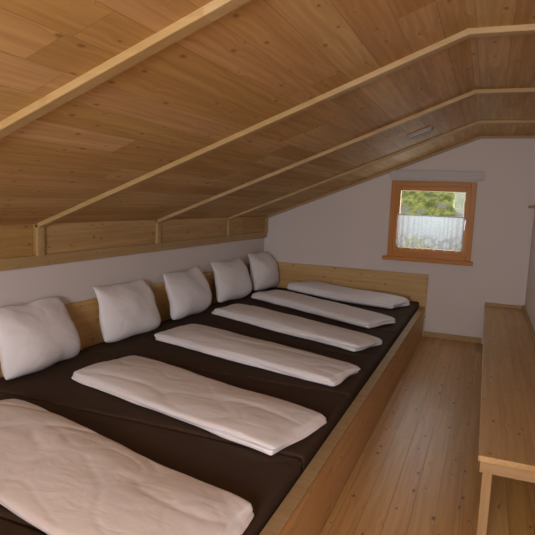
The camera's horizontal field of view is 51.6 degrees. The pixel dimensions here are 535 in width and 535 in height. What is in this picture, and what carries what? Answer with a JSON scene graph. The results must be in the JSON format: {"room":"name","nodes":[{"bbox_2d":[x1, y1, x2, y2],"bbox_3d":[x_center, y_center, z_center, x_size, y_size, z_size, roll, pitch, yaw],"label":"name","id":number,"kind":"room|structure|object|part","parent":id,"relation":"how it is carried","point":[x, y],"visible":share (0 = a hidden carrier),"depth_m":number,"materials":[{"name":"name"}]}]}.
{"room":"attic dormitory","nodes":[
{"label":"attic dormitory","id":0,"kind":"room"},
{"bbox_2d":[0,238,264,306],"bbox_3d":[-1.808,0.341,3.254,0.200,1.500,9.014,5,7,21],"label":"wall","id":1,"kind":"structure","parent":0,"point":[72,282],"depth_m":4.31,"materials":[{"name":"paint"}]},
{"bbox_2d":[0,216,264,258],"bbox_3d":[-1.685,-0.142,3.154,0.020,0.233,9.014,5,7,21],"label":"wall paneling","id":2,"kind":"structure","parent":1,"relation":"attached to","point":[15,240],"depth_m":4.29,"materials":[{"name":"brown wood"}]},
{"bbox_2d":[0,232,266,270],"bbox_3d":[-1.684,0.002,3.169,0.035,0.075,9.014,5,7,21],"label":"trim","id":3,"kind":"structure","parent":1,"relation":"attached to","point":[12,263],"depth_m":4.28,"materials":[{"name":"brown wood"}]},
{"bbox_2d":[0,0,480,224],"bbox_3d":[-0.635,-0.625,2.684,2.939,1.250,9.414,5,7,21],"label":"ceiling","id":4,"kind":"structure","parent":0,"point":[261,60],"depth_m":2.45,"materials":[{"name":"brown wood"}]},
{"bbox_2d":[0,0,250,138],"bbox_3d":[-0.483,-0.432,1.779,3.196,1.244,0.060,5,7,21],"label":"ceiling beam","id":5,"kind":"structure","parent":4,"relation":"attached to","point":[213,10],"depth_m":1.73,"materials":[{"name":"brown wood"}]},
{"bbox_2d":[35,24,534,256],"bbox_3d":[-0.005,-0.558,2.975,3.196,1.244,0.060,5,7,21],"label":"ceiling beam","id":6,"kind":"structure","parent":4,"relation":"attached to","point":[522,28],"depth_m":2.87,"materials":[{"name":"brown wood"}]},
{"bbox_2d":[155,88,534,243],"bbox_3d":[0.511,-0.695,4.266,3.196,1.244,0.060,5,7,21],"label":"trim","id":7,"kind":"structure","parent":4,"relation":"attached to","point":[504,90],"depth_m":4.18,"materials":[{"name":"brown wood"}]},
{"bbox_2d":[227,120,534,236],"bbox_3d":[1.042,-0.835,5.595,3.196,1.244,0.060,5,7,21],"label":"trim","id":8,"kind":"structure","parent":4,"relation":"attached to","point":[478,121],"depth_m":5.51,"materials":[{"name":"brown wood"}]},
{"bbox_2d":[407,126,433,139],"bbox_3d":[1.313,-1.156,4.753,0.205,0.099,0.150,5,7,21],"label":"ceiling lamp","id":9,"kind":"object","parent":4,"relation":"attached to","point":[428,129],"visible":1,"depth_m":4.71,"materials":[{"name":"white plastic"}]},
{"bbox_2d":[264,138,534,342],"bbox_3d":[1.493,-0.499,6.832,3.598,2.574,0.200,5,7,21],"label":"wall","id":10,"kind":"structure","parent":0,"point":[349,227],"depth_m":6.50,"materials":[{"name":"paint"}]},
{"bbox_2d":[265,135,534,232],"bbox_3d":[1.464,-0.947,6.651,3.196,1.244,0.044,5,7,21],"label":"trim","id":11,"kind":"structure","parent":10,"relation":"attached to","point":[481,136],"depth_m":6.57,"materials":[{"name":"brown wood"}]},
{"bbox_2d":[382,180,476,265],"bbox_3d":[1.916,-0.536,6.543,1.041,0.953,0.135,5,7,21],"label":"window","id":12,"kind":"structure","parent":10,"relation":"in","point":[463,257],"depth_m":6.52,"materials":[{"name":"brown wood"}]},
{"bbox_3d":[1.888,-0.083,6.575,1.041,0.045,0.085,5,7,21],"label":"sill","id":13,"kind":"part","parent":12,"relation":"part of","materials":[{"name":"brown wood"}]},
{"bbox_2d":[396,214,465,251],"bbox_3d":[1.910,-0.409,6.529,0.791,0.405,0.019,5,7,21],"label":"lace curtain","id":14,"kind":"object","parent":12,"relation":"hanging from","point":[441,228],"visible":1,"depth_m":6.52,"materials":[{"name":"white fabric"}]},
{"bbox_3d":[1.920,-0.606,6.509,0.791,0.010,0.010,5,7,21],"label":"curtain rod","id":15,"kind":"part","parent":14,"relation":"part of","materials":[{"name":"white plastic"}]},
{"bbox_3d":[1.936,-0.560,6.561,0.851,0.798,0.062,5,7,21],"label":"sash","id":16,"kind":"part","parent":12,"relation":"part of","materials":[{"name":"brown wood"}]},
{"bbox_2d":[390,170,484,180],"bbox_3d":[1.964,-1.071,6.445,1.060,0.107,0.055,5,7,21],"label":"roller blind","id":17,"kind":"object","parent":10,"relation":"attached to","point":[396,174],"visible":1,"depth_m":6.41,"materials":[{"name":"grey fabric"}]},
{"bbox_2d":[424,331,481,343],"bbox_3d":[2.193,0.828,6.574,0.650,0.065,0.018,5,7,21],"label":"baseboard","id":18,"kind":"structure","parent":10,"relation":"attached to","point":[426,333],"depth_m":6.57,"materials":[{"name":"brown wood"}]},
{"bbox_2d":[320,337,534,534],"bbox_3d":[-0.265,1.302,2.740,3.598,0.150,9.414,5,7,21],"label":"floor","id":19,"kind":"structure","parent":0,"point":[417,472],"depth_m":3.32,"materials":[{"name":"brown wood"}]},
{"bbox_2d":[0,262,427,534],"bbox_3d":[-0.259,0.676,4.083,2.124,0.765,6.395,5,7,21],"label":"frame","id":20,"kind":"object","parent":19,"relation":"on","point":[305,510],"visible":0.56,"depth_m":3.97,"materials":[{"name":"brown wood"}]},
{"bbox_2d":[0,518,47,534],"bbox_3d":[-1.270,1.001,1.601,2.000,0.219,0.898,5,7,21],"label":"mattress","id":21,"kind":"object","parent":20,"relation":"on","point":[6,527],"visible":0.96,"depth_m":1.85,"materials":[{"name":"fabric"}]},
{"bbox_3d":[-1.234,0.588,4.461,0.026,0.765,6.310,5,7,21],"label":"headboard","id":22,"kind":"part","parent":20,"relation":"part of","materials":[{"name":"brown wood"}]},
{"bbox_2d":[0,393,300,534],"bbox_3d":[-0.938,0.913,2.433,2.000,0.218,0.898,5,7,21],"label":"mattress","id":23,"kind":"object","parent":20,"relation":"on","point":[264,480],"visible":0.39,"depth_m":2.42,"materials":[{"name":"brown fabric"}]},
{"bbox_2d":[0,399,253,534],"bbox_3d":[-0.855,0.784,2.222,1.761,0.084,0.588,7,9,35],"label":"duvet","id":24,"kind":"object","parent":23,"relation":"on","point":[59,475],"visible":1,"depth_m":1.99,"materials":[{"name":"fabric"}]},
{"bbox_2d":[0,350,348,473],"bbox_3d":[-0.606,0.825,3.265,2.000,0.218,0.898,5,7,21],"label":"mattress","id":25,"kind":"object","parent":20,"relation":"on","point":[54,384],"visible":0.33,"depth_m":3.13,"materials":[{"name":"brown fabric"}]},
{"bbox_2d":[0,297,80,379],"bbox_3d":[-1.437,0.433,3.502,0.257,0.424,0.646,5,7,21],"label":"pillow","id":26,"kind":"object","parent":25,"relation":"on","point":[36,335],"visible":1,"depth_m":3.37,"materials":[{"name":"fabric"}]},
{"bbox_2d":[71,355,326,454],"bbox_3d":[-0.447,0.696,3.084,1.562,0.085,0.544,8,9,37],"label":"duvet","id":27,"kind":"object","parent":25,"relation":"on","point":[266,424],"visible":1,"depth_m":2.88,"materials":[{"name":"fabric"}]},
{"bbox_2d":[83,327,376,407],"bbox_3d":[-0.273,0.738,4.096,2.000,0.218,0.898,5,7,21],"label":"mattress","id":28,"kind":"object","parent":20,"relation":"on","point":[145,345],"visible":0.39,"depth_m":3.89,"materials":[{"name":"brown fabric"}]},
{"bbox_2d":[93,279,160,342],"bbox_3d":[-1.090,0.337,4.395,0.239,0.427,0.688,5,7,21],"label":"pillow","id":29,"kind":"object","parent":28,"relation":"on","point":[126,310],"visible":1,"depth_m":4.26,"materials":[{"name":"fabric"}]},
{"bbox_2d":[154,324,359,385],"bbox_3d":[-0.142,0.590,4.048,1.706,0.087,0.511,8,9,38],"label":"duvet","id":30,"kind":"object","parent":28,"relation":"on","point":[271,356],"visible":1,"depth_m":3.85,"materials":[{"name":"fabric"}]},
{"bbox_2d":[159,309,395,366],"bbox_3d":[0.059,0.650,4.928,2.000,0.218,0.898,5,7,21],"label":"mattress","id":31,"kind":"object","parent":20,"relation":"on","point":[206,318],"visible":0.36,"depth_m":4.77,"materials":[{"name":"brown fabric"}]},
{"bbox_2d":[163,266,211,319],"bbox_3d":[-0.742,0.238,5.275,0.239,0.438,0.747,5,7,19],"label":"pillow","id":32,"kind":"object","parent":31,"relation":"on","point":[188,292],"visible":1,"depth_m":5.10,"materials":[{"name":"fabric"}]},
{"bbox_2d":[211,304,381,351],"bbox_3d":[0.190,0.492,4.932,0.437,0.092,1.783,-4,10,-44],"label":"duvet","id":33,"kind":"object","parent":31,"relation":"on","point":[288,324],"visible":1,"depth_m":4.69,"materials":[{"name":"fabric"}]},
{"bbox_2d":[207,297,408,339],"bbox_3d":[0.391,0.562,5.760,2.000,0.218,0.898,5,7,21],"label":"mattress","id":34,"kind":"object","parent":20,"relation":"on","point":[401,320],"visible":0.23,"depth_m":5.63,"materials":[{"name":"brown fabric"}]},
{"bbox_2d":[211,258,251,302],"bbox_3d":[-0.382,0.142,6.162,0.241,0.444,0.768,5,7,21],"label":"pillow","id":35,"kind":"object","parent":34,"relation":"on","point":[232,278],"visible":1,"depth_m":5.99,"materials":[{"name":"fabric"}]},
{"bbox_2d":[251,290,394,327],"bbox_3d":[0.511,0.391,5.833,0.476,0.102,1.792,-3,9,-40],"label":"duvet","id":36,"kind":"object","parent":34,"relation":"on","point":[356,316],"visible":1,"depth_m":5.54,"materials":[{"name":"fabric"}]},
{"bbox_2d":[245,287,418,320],"bbox_3d":[0.724,0.474,6.592,2.000,0.218,0.898,5,7,21],"label":"mattress","id":37,"kind":"object","parent":20,"relation":"on","point":[410,310],"visible":0.18,"depth_m":6.20,"materials":[{"name":"brown fabric"}]},
{"bbox_2d":[248,252,278,290],"bbox_3d":[-0.033,0.046,6.966,0.248,0.468,0.626,6,8,27],"label":"pillow","id":38,"kind":"object","parent":37,"relation":"on","point":[264,273],"visible":0.98,"depth_m":6.80,"materials":[{"name":"fabric"}]},
{"bbox_2d":[287,281,409,308],"bbox_3d":[0.929,0.303,6.515,1.417,0.146,0.456,7,8,34],"label":"duvet","id":39,"kind":"object","parent":37,"relation":"on","point":[315,288],"visible":1,"depth_m":6.34,"materials":[{"name":"fabric"}]},
{"bbox_3d":[0.691,0.785,3.713,0.062,0.018,6.310,5,7,21],"label":"rail","id":40,"kind":"part","parent":20,"relation":"part of","materials":[{"name":"brown wood"}]},
{"bbox_2d":[476,302,534,534],"bbox_3d":[1.918,0.862,4.405,0.416,0.500,4.230,5,7,21],"label":"bench","id":41,"kind":"object","parent":19,"relation":"on","point":[506,447],"visible":1,"depth_m":3.22,"materials":[{"name":"brown wood"}]},
{"bbox_3d":[1.016,1.109,2.595,0.043,0.376,0.050,5,7,21],"label":"leg","id":42,"kind":"part","parent":41,"relation":"part of","materials":[{"name":"brown wood"}]},
{"bbox_3d":[2.695,0.435,6.327,0.396,0.035,0.020,5,7,21],"label":"rail","id":43,"kind":"part","parent":41,"relation":"part of","materials":[{"name":"brown wood"}]},
{"bbox_3d":[1.926,0.674,4.382,0.416,0.030,4.230,5,7,21],"label":"seat","id":44,"kind":"part","parent":41,"relation":"part of","materials":[{"name":"brown wood"}]},
{"bbox_3d":[2.111,0.653,4.306,0.020,0.045,4.230,5,7,21],"label":"rail","id":45,"kind":"part","parent":41,"relation":"part of","materials":[{"name":"brown wood"}]},
{"bbox_2d":[466,0,534,134],"bbox_3d":[1.118,-1.051,1.938,0.843,0.080,9.414,5,7,21],"label":"ceiling","id":46,"kind":"structure","parent":0,"point":[506,61],"depth_m":3.12,"materials":[{"name":"brown wood"}]},
{"bbox_2d":[525,210,534,332],"bbox_3d":[1.367,0.143,1.965,0.200,2.474,9.014,5,7,21],"label":"wall","id":47,"kind":"structure","parent":0,"point":[530,290],"depth_m":5.72,"materials":[{"name":"paint"}]},
{"label":"outside","id":48,"kind":"structure","parent":0,"visible":0},
{"bbox_2d":[398,191,465,250],"bbox_3d":[3.220,-4.586,18.246,28.000,11.908,18.000,5,7,21],"label":"tree","id":49,"kind":"object","parent":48,"point":[452,204],"depth_m":13.82,"materials":[{"name":"green plant"}]}
]}

